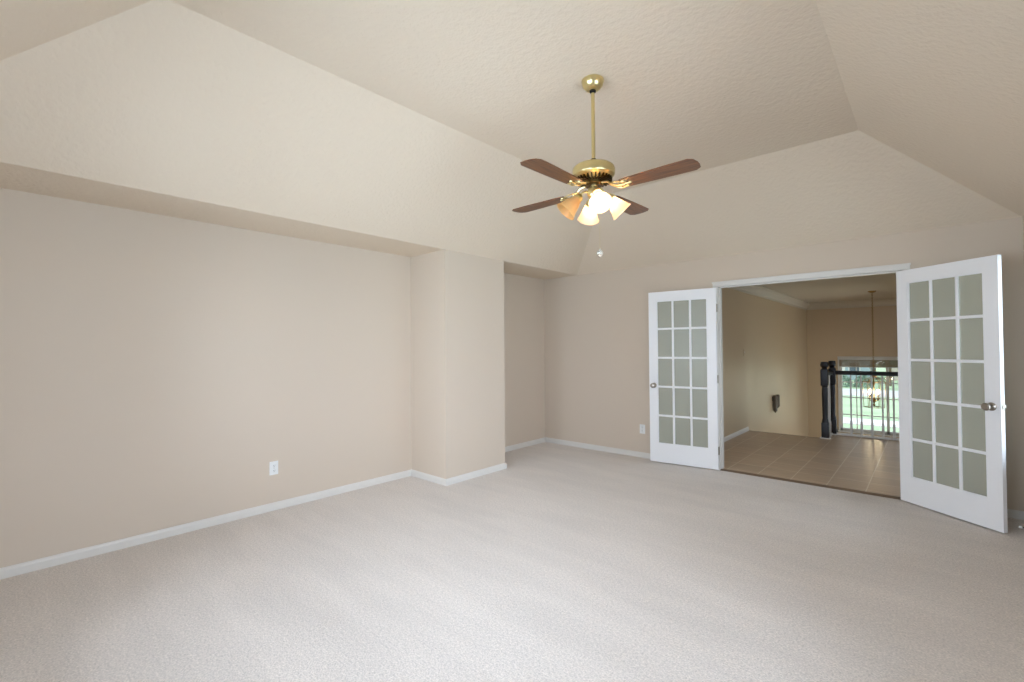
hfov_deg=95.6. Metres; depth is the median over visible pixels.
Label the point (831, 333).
wall
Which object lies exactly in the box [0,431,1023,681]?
floor
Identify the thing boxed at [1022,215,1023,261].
wall
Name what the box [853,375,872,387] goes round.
bush
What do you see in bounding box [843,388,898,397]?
street
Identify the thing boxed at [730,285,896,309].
trim
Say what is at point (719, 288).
trim
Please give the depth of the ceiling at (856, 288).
8.42 m
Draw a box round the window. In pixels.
[837,356,898,436]
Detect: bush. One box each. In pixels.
[842,375,852,386]
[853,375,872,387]
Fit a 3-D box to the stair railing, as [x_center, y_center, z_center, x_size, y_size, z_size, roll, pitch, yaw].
[6.118,1.050,6.517,2.846,1.520,1.343,-1,-1,42]
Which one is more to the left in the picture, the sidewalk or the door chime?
the door chime
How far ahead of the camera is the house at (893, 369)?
57.10 m
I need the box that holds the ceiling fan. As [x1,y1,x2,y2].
[512,74,700,256]
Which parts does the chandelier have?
chain, stem, lantern frame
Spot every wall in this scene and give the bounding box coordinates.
[0,188,544,567]
[544,217,1023,510]
[722,288,807,436]
[806,305,898,437]
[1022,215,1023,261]
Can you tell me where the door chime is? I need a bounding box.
[772,394,779,412]
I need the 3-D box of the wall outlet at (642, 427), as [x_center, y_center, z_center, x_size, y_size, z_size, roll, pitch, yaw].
[1.637,1.106,5.835,0.072,0.116,0.011,-1,-1,42]
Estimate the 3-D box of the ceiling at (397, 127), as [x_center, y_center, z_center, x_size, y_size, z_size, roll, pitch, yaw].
[0.274,-1.349,3.091,4.807,0.765,5.946,-1,-1,42]
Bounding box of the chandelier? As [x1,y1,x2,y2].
[862,291,885,407]
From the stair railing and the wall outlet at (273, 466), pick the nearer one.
the wall outlet at (273, 466)
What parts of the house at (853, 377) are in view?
pane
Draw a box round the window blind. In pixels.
[838,358,897,366]
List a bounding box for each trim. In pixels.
[717,270,902,469]
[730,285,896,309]
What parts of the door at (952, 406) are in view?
glass, knob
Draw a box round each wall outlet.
[269,461,277,474]
[640,424,644,433]
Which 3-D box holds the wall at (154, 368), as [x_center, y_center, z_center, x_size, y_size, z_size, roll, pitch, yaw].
[-1.528,0.331,4.717,0.100,2.518,6.175,-1,-1,42]
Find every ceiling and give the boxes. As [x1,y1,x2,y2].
[0,0,1023,279]
[759,273,896,302]
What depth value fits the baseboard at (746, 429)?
7.15 m
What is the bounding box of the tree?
[878,361,897,385]
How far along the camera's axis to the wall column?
4.96 m
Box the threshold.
[721,469,900,499]
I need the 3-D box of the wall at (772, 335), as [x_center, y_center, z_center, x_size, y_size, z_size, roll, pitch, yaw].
[4.629,1.648,8.550,0.100,5.168,7.775,-1,-1,42]
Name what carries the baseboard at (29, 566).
attached to the wall at (154, 368)
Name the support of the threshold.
on the floor
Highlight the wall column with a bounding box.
[411,249,504,478]
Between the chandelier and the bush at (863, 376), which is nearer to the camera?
the chandelier
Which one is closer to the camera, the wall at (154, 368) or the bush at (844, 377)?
the wall at (154, 368)
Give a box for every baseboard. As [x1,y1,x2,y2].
[0,437,545,579]
[546,437,1023,519]
[724,427,748,441]
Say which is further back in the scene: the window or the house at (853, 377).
the house at (853, 377)
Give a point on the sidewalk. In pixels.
(866, 422)
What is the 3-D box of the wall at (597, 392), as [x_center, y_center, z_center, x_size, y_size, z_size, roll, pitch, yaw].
[2.740,0.232,4.945,5.945,2.418,0.130,-1,-1,42]
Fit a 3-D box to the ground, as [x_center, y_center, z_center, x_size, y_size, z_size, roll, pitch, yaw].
[26.782,4.838,29.671,240.000,0.500,200.000,-1,-1,42]
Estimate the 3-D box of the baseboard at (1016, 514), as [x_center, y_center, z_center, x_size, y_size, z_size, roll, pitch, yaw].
[2.278,1.417,5.254,4.807,0.066,0.014,-1,-1,42]
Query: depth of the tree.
49.56 m
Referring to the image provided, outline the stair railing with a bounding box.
[820,361,898,440]
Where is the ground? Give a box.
[842,368,898,431]
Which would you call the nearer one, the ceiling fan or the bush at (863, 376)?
the ceiling fan
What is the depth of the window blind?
10.58 m
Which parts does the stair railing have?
newel post, newel post, rail, handrail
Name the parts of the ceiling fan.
blade, blade, lamp shade, lamp shade, bulb, lamp shade, lamp shade, blade, blade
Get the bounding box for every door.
[648,288,719,469]
[896,255,1007,532]
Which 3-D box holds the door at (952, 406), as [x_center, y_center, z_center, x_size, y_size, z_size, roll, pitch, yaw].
[3.530,0.388,3.782,0.177,2.035,0.782,0,-1,-9]
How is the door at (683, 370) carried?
in the wall at (597, 392)
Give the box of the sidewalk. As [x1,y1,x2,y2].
[843,417,898,427]
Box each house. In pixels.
[842,363,875,379]
[891,368,897,380]
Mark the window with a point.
(840, 382)

